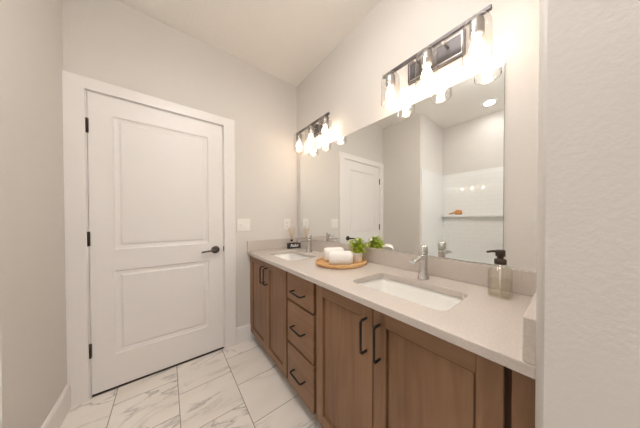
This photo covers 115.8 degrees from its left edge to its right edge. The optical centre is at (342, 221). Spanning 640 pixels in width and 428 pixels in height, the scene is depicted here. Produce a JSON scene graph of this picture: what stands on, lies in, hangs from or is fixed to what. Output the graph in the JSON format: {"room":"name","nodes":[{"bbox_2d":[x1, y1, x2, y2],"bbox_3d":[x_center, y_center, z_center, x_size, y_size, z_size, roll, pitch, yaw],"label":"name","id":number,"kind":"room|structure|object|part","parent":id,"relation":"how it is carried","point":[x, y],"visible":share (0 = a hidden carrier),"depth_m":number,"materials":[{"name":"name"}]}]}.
{"room":"bathroom","nodes":[
{"label":"bathroom","id":0,"kind":"room"},
{"bbox_2d":[0,0,66,427],"bbox_3d":[-1.552,-0.175,0.956,0.120,2.678,0.658,-1,1,-41],"label":"wall","id":1,"kind":"structure","parent":0,"point":[33,346],"depth_m":0.93,"materials":[{"name":"white paint"}]},
{"bbox_2d":[41,384,70,427],"bbox_3d":[-1.494,1.089,1.007,0.014,0.150,0.639,-1,1,-41],"label":"baseboard","id":2,"kind":"structure","parent":1,"relation":"attached to","point":[56,417],"depth_m":1.13,"materials":[{"name":"white paint"}]},
{"bbox_2d":[62,0,296,327],"bbox_3d":[-1.164,-0.185,1.814,1.836,2.678,0.120,-1,1,-41],"label":"wall","id":3,"kind":"structure","parent":0,"point":[112,42],"depth_m":1.79,"materials":[{"name":"white paint"}]},
{"bbox_2d":[62,70,235,406],"bbox_3d":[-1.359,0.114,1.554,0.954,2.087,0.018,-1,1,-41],"label":"trim","id":4,"kind":"structure","parent":3,"relation":"attached to","point":[74,86],"depth_m":1.28,"materials":[{"name":"white paint"}]},
{"bbox_2d":[85,91,223,394],"bbox_3d":[-1.358,0.148,1.548,0.780,1.987,0.099,-1,1,-41],"label":"door","id":5,"kind":"structure","parent":3,"relation":"in","point":[155,234],"depth_m":1.50,"materials":[{"name":"white paint"}]},
{"bbox_3d":[-1.133,0.250,1.722,0.138,0.065,0.062,-1,1,-41],"label":"handle","id":6,"kind":"part","parent":5,"relation":"part of","materials":[{"name":"grey metal"}]},
{"bbox_2d":[92,347,223,396],"bbox_3d":[-1.403,1.155,1.612,0.763,0.005,0.110,-1,1,-41],"label":"trim","id":7,"kind":"structure","parent":3,"relation":"attached to","point":[134,380],"depth_m":1.52,"materials":[{"name":"brown metal"}]},
{"bbox_2d":[237,219,249,230],"bbox_3d":[-0.946,0.034,1.917,0.115,0.118,0.016,-1,1,-41],"label":"light switch","id":8,"kind":"object","parent":3,"relation":"attached to","point":[242,224],"visible":1,"depth_m":1.92,"materials":[{"name":"white plastic"}]},
{"bbox_2d":[236,323,254,343],"bbox_3d":[-0.925,1.077,1.948,0.200,0.150,0.014,-1,1,-41],"label":"baseboard","id":9,"kind":"structure","parent":3,"relation":"attached to","point":[243,333],"depth_m":1.92,"materials":[{"name":"white paint"}]},
{"bbox_2d":[247,238,295,250],"bbox_3d":[-0.719,0.239,2.113,0.538,0.098,0.022,-1,1,-41],"label":"backsplash","id":10,"kind":"structure","parent":3,"relation":"attached to","point":[273,243],"depth_m":2.06,"materials":[{"name":"beige stone"}]},
{"bbox_2d":[284,219,289,229],"bbox_3d":[-0.614,0.030,2.212,0.072,0.118,0.009,-1,1,-41],"label":"wall outlet","id":11,"kind":"object","parent":3,"relation":"attached to","point":[286,221],"visible":1,"depth_m":2.21,"materials":[{"name":"white plastic"}]},
{"bbox_2d":[61,338,322,427],"bbox_3d":[0.089,1.224,0.021,3.300,0.100,4.550,-1,1,-41],"label":"floor","id":12,"kind":"structure","parent":0,"point":[239,385],"depth_m":1.30,"materials":[{"name":"tile"}]},
{"bbox_2d":[250,256,288,378],"bbox_3d":[-0.465,0.737,1.813,0.553,0.833,0.814,-1,1,-41],"label":"base cabinet","id":13,"kind":"object","parent":12,"relation":"on","point":[269,298],"visible":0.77,"depth_m":1.58,"materials":[{"name":"brown wood"}]},
{"bbox_3d":[-0.753,0.699,1.798,0.022,0.745,0.400,-1,1,-41],"label":"door","id":14,"kind":"part","parent":13,"relation":"part of","materials":[{"name":"brown wood"}]},
{"bbox_3d":[-0.665,0.441,1.649,0.039,0.142,0.010,-1,1,-41],"label":"handle","id":15,"kind":"part","parent":13,"relation":"part of","materials":[{"name":"black metal"}]},
{"bbox_3d":[-0.619,0.441,1.596,0.039,0.142,0.010,-1,1,-41],"label":"handle","id":16,"kind":"part","parent":13,"relation":"part of","materials":[{"name":"black metal"}]},
{"bbox_3d":[-0.497,0.702,1.506,0.022,0.745,0.364,-1,1,-41],"label":"door","id":17,"kind":"part","parent":13,"relation":"part of","materials":[{"name":"brown wood"}]},
{"bbox_2d":[247,238,536,378],"bbox_3d":[-0.059,0.261,1.359,0.540,0.127,2.026,-1,1,-41],"label":"countertop","id":18,"kind":"structure","parent":13,"relation":"on","point":[497,327],"depth_m":0.82,"materials":[{"name":"beige stone"}]},
{"bbox_2d":[274,253,309,259],"bbox_3d":[-0.451,0.394,1.761,0.292,0.146,0.496,-1,1,-41],"label":"sink","id":19,"kind":"object","parent":18,"relation":"in","point":[289,256],"visible":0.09,"depth_m":1.97,"materials":[{"name":"white ceramic"}]},
{"bbox_2d":[287,242,299,248],"bbox_3d":[-0.523,0.257,2.147,0.143,0.060,0.032,-1,1,-41],"label":"block","id":20,"kind":"object","parent":18,"relation":"on","point":[294,244],"visible":0.99,"depth_m":2.13,"materials":[{"name":"black paint"}]},
{"bbox_2d":[298,234,312,252],"bbox_3d":[-0.344,0.203,1.852,0.144,0.176,0.060,-1,1,-41],"label":"faucet","id":21,"kind":"object","parent":18,"relation":"on","point":[308,240],"visible":1,"depth_m":1.86,"materials":[{"name":"silver metal"}]},
{"bbox_2d":[316,257,366,268],"bbox_3d":[-0.011,0.283,1.410,0.356,0.024,0.356,-1,1,-41],"label":"tray","id":22,"kind":"object","parent":18,"relation":"on","point":[321,262],"visible":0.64,"depth_m":1.28,"materials":[{"name":"brown wood"}]},
{"bbox_2d":[323,247,343,260],"bbox_3d":[-0.066,0.236,1.452,0.144,0.094,0.096,0,1,-12],"label":"rolled towel","id":23,"kind":"object","parent":22,"relation":"on","point":[326,251],"visible":0.54,"depth_m":1.41,"materials":[{"name":"white fabric"}]},
{"bbox_2d":[329,251,352,264],"bbox_3d":[-0.013,0.240,1.321,0.153,0.089,0.095,0,1,-3],"label":"rolled towel","id":24,"kind":"object","parent":22,"relation":"on","point":[335,257],"visible":0.98,"depth_m":1.28,"materials":[{"name":"white fabric"}]},
{"bbox_2d":[348,237,370,261],"bbox_3d":[0.098,0.196,1.423,0.155,0.174,0.199,-1,1,-41],"label":"potted plant","id":25,"kind":"object","parent":22,"relation":"on","point":[357,248],"visible":1,"depth_m":1.40,"materials":[{"name":"green plant"}]},
{"bbox_3d":[0.102,0.252,1.423,0.084,0.064,0.084,-1,1,-41],"label":"pot","id":26,"kind":"part","parent":25,"relation":"part of","materials":[{"name":"white ceramic"}]},
{"bbox_2d":[358,278,462,310],"bbox_3d":[0.283,0.403,0.924,0.292,0.146,0.496,-1,1,-41],"label":"sink","id":27,"kind":"object","parent":18,"relation":"in","point":[425,297],"visible":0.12,"depth_m":1.02,"materials":[{"name":"white ceramic"}]},
{"bbox_2d":[409,245,429,279],"bbox_3d":[0.390,0.211,1.016,0.144,0.176,0.060,-1,1,-41],"label":"faucet","id":28,"kind":"object","parent":18,"relation":"on","point":[423,274],"visible":1,"depth_m":1.02,"materials":[{"name":"silver metal"}]},
{"bbox_3d":[0.374,0.190,1.002,0.102,0.025,0.031,-1,1,-41],"label":"spout","id":29,"kind":"part","parent":28,"relation":"part of","materials":[{"name":"silver metal"}]},
{"bbox_3d":[0.421,0.145,1.043,0.047,0.044,0.047,-1,1,-41],"label":"lever","id":30,"kind":"part","parent":28,"relation":"part of","materials":[{"name":"silver metal"}]},
{"bbox_2d":[486,249,512,297],"bbox_3d":[0.633,0.208,0.806,0.084,0.186,0.074,-1,1,-41],"label":"soap dispenser","id":31,"kind":"object","parent":18,"relation":"on","point":[500,254],"visible":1,"depth_m":0.80,"materials":[{"name":"clear glass"}]},
{"bbox_2d":[487,264,512,297],"bbox_3d":[0.637,0.233,0.810,0.074,0.138,0.074,-1,1,-41],"label":"bottle","id":32,"kind":"object","parent":31,"relation":"on","point":[511,296],"depth_m":0.81,"materials":[{"name":"clear glass"}]},
{"bbox_2d":[287,272,315,414],"bbox_3d":[-0.086,0.742,1.381,0.553,0.833,0.334,-1,1,-41],"label":"base cabinet","id":33,"kind":"object","parent":12,"relation":"on","point":[301,292],"visible":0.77,"depth_m":1.19,"materials":[{"name":"brown wood"}]},
{"bbox_3d":[-0.279,0.662,1.211,0.039,0.010,0.140,-1,1,-41],"label":"handle","id":34,"kind":"part","parent":33,"relation":"part of","materials":[{"name":"black metal"}]},
{"bbox_3d":[-0.279,0.438,1.208,0.039,0.010,0.140,-1,1,-41],"label":"handle","id":35,"kind":"part","parent":33,"relation":"part of","materials":[{"name":"black metal"}]},
{"bbox_3d":[-0.279,0.943,1.214,0.039,0.010,0.140,-1,1,-41],"label":"handle","id":36,"kind":"part","parent":33,"relation":"part of","materials":[{"name":"black metal"}]},
{"bbox_3d":[-0.259,0.423,1.231,0.022,0.178,0.316,-1,1,-41],"label":"drawer","id":37,"kind":"part","parent":33,"relation":"part of","materials":[{"name":"brown wood"}]},
{"bbox_3d":[-0.258,0.943,1.237,0.022,0.269,0.316,-1,1,-41],"label":"drawer","id":38,"kind":"part","parent":33,"relation":"part of","materials":[{"name":"brown wood"}]},
{"bbox_3d":[-0.258,0.660,1.234,0.022,0.268,0.316,-1,1,-41],"label":"drawer","id":39,"kind":"part","parent":33,"relation":"part of","materials":[{"name":"brown wood"}]},
{"bbox_2d":[316,284,535,427],"bbox_3d":[0.314,0.747,0.926,0.553,0.833,0.875,-1,1,-41],"label":"base cabinet","id":40,"kind":"object","parent":12,"relation":"on","point":[375,369],"depth_m":0.70,"materials":[{"name":"brown wood"}]},
{"bbox_3d":[-0.005,0.708,0.946,0.022,0.745,0.395,-1,1,-41],"label":"door","id":41,"kind":"part","parent":40,"relation":"part of","materials":[{"name":"brown wood"}]},
{"bbox_3d":[0.081,0.457,0.798,0.039,0.142,0.010,-1,1,-41],"label":"handle","id":42,"kind":"part","parent":40,"relation":"part of","materials":[{"name":"black metal"}]},
{"bbox_3d":[0.126,0.457,0.747,0.039,0.142,0.010,-1,1,-41],"label":"handle","id":43,"kind":"part","parent":40,"relation":"part of","materials":[{"name":"black metal"}]},
{"bbox_3d":[0.261,0.711,0.642,0.022,0.745,0.404,-1,1,-41],"label":"door","id":44,"kind":"part","parent":40,"relation":"part of","materials":[{"name":"brown wood"}]},
{"bbox_3d":[0.455,0.714,0.496,0.115,0.758,0.043,-1,1,-41],"label":"filler panel","id":45,"kind":"part","parent":40,"relation":"part of","materials":[{"name":"brown wood"}]},
{"bbox_2d":[116,0,380,86],"bbox_3d":[0.087,-1.554,-0.010,3.300,0.100,4.550,-1,1,-41],"label":"ceiling","id":46,"kind":"structure","parent":0,"point":[286,40],"depth_m":1.55,"materials":[{"name":"white paint"}]},
{"bbox_2d":[297,0,538,271],"bbox_3d":[0.236,-0.182,1.519,0.120,2.678,2.170,-1,1,-41],"label":"wall","id":47,"kind":"structure","parent":0,"point":[346,84],"depth_m":1.08,"materials":[{"name":"white paint"}]},
{"bbox_2d":[294,112,331,152],"bbox_3d":[-0.286,-0.842,1.903,0.147,0.236,0.564,-1,1,-41],"label":"vanity light","id":48,"kind":"object","parent":47,"relation":"attached to","point":[319,127],"visible":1,"depth_m":1.88,"materials":[{"name":"silver metal"}]},
{"bbox_2d":[296,133,301,141],"bbox_3d":[-0.448,-0.865,2.061,0.056,0.082,0.056,-1,1,-41],"label":"socket","id":49,"kind":"object","parent":48,"relation":"attached to","point":[298,136],"depth_m":2.04,"materials":[{"name":"grey metal"}]},
{"bbox_2d":[308,125,313,134],"bbox_3d":[-0.299,-0.863,1.891,0.056,0.082,0.056,-1,1,-41],"label":"socket","id":50,"kind":"object","parent":48,"relation":"attached to","point":[310,128],"depth_m":1.87,"materials":[{"name":"grey metal"}]},
{"bbox_3d":[-0.299,-0.786,1.892,0.054,0.070,0.054,-1,1,-41],"label":"bulb","id":51,"kind":"part","parent":48,"relation":"part of","materials":[{"name":"white glass"}]},
{"bbox_3d":[-0.237,-0.898,1.945,0.017,0.124,0.310,-1,1,-41],"label":"plate","id":52,"kind":"part","parent":48,"relation":"part of","materials":[{"name":"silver metal"}]},
{"bbox_3d":[-0.150,-0.785,1.722,0.054,0.070,0.054,-1,1,-41],"label":"bulb","id":53,"kind":"part","parent":48,"relation":"part of","materials":[{"name":"white glass"}]},
{"bbox_2d":[322,116,328,126],"bbox_3d":[-0.150,-0.862,1.721,0.056,0.082,0.056,-1,1,-41],"label":"socket","id":54,"kind":"object","parent":48,"relation":"attached to","point":[325,123],"depth_m":1.70,"materials":[{"name":"grey metal"}]},
{"bbox_2d":[300,62,504,265],"bbox_3d":[0.121,-0.259,1.554,0.006,0.896,1.788,-1,1,-41],"label":"vanity mirror","id":55,"kind":"object","parent":47,"relation":"attached to","point":[430,172],"visible":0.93,"depth_m":1.16,"materials":[{"name":"silver glass"}]},
{"bbox_2d":[296,238,536,295],"bbox_3d":[0.136,0.245,1.531,0.021,0.098,1.980,-1,1,-41],"label":"backsplash","id":56,"kind":"structure","parent":47,"relation":"attached to","point":[524,281],"depth_m":1.01,"materials":[{"name":"beige stone"}]},
{"bbox_2d":[381,4,492,108],"bbox_3d":[0.454,-0.833,1.060,0.147,0.236,0.564,-1,1,-41],"label":"vanity light","id":57,"kind":"object","parent":47,"relation":"attached to","point":[430,60],"visible":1,"depth_m":1.03,"materials":[{"name":"silver metal"}]},
{"bbox_2d":[386,73,394,88],"bbox_3d":[0.291,-0.856,1.218,0.056,0.082,0.056,-1,1,-41],"label":"socket","id":58,"kind":"object","parent":57,"relation":"attached to","point":[390,77],"depth_m":1.20,"materials":[{"name":"grey metal"}]},
{"bbox_3d":[0.291,-0.802,1.219,0.112,0.172,0.112,-1,1,-41],"label":"lamp shade","id":59,"kind":"part","parent":57,"relation":"part of","materials":[{"name":"clear glass"}]},
{"bbox_3d":[0.291,-0.779,1.219,0.054,0.070,0.054,-1,1,-41],"label":"bulb","id":60,"kind":"part","parent":57,"relation":"part of","materials":[{"name":"white glass"}]},
{"bbox_3d":[0.440,-0.777,1.049,0.054,0.070,0.054,-1,1,-41],"label":"bulb","id":61,"kind":"part","parent":57,"relation":"part of","materials":[{"name":"white glass"}]},
{"bbox_2d":[421,48,432,68],"bbox_3d":[0.440,-0.854,1.048,0.056,0.082,0.056,-1,1,-41],"label":"socket","id":62,"kind":"object","parent":57,"relation":"attached to","point":[426,53],"depth_m":1.03,"materials":[{"name":"grey metal"}]},
{"bbox_3d":[0.440,-0.801,1.049,0.112,0.172,0.112,-1,1,-41],"label":"lamp shade","id":63,"kind":"part","parent":57,"relation":"part of","materials":[{"name":"clear glass"}]},
{"bbox_3d":[0.502,-0.889,1.102,0.017,0.124,0.310,-1,1,-41],"label":"plate","id":64,"kind":"part","parent":57,"relation":"part of","materials":[{"name":"silver metal"}]},
{"bbox_3d":[0.518,-0.901,1.016,0.075,0.018,0.013,-1,1,-41],"label":"arm","id":65,"kind":"part","parent":57,"relation":"part of","materials":[{"name":"silver metal"}]},
{"bbox_2d":[469,15,484,40],"bbox_3d":[0.589,-0.853,0.878,0.056,0.082,0.056,-1,1,-41],"label":"socket","id":66,"kind":"object","parent":57,"relation":"attached to","point":[477,22],"depth_m":0.86,"materials":[{"name":"grey metal"}]},
{"bbox_3d":[0.589,-0.775,0.879,0.054,0.070,0.054,-1,1,-41],"label":"bulb","id":67,"kind":"part","parent":57,"relation":"part of","materials":[{"name":"white glass"}]},
{"bbox_3d":[0.589,-0.799,0.879,0.112,0.172,0.112,-1,1,-41],"label":"lamp shade","id":68,"kind":"part","parent":57,"relation":"part of","materials":[{"name":"clear glass"}]},
{"bbox_2d":[535,0,639,427],"bbox_3d":[0.823,-0.173,0.684,1.100,2.678,0.140,-1,1,-41],"label":"wall","id":69,"kind":"structure","parent":0,"point":[588,288],"depth_m":0.33,"materials":[{"name":"white paint"}]}
]}

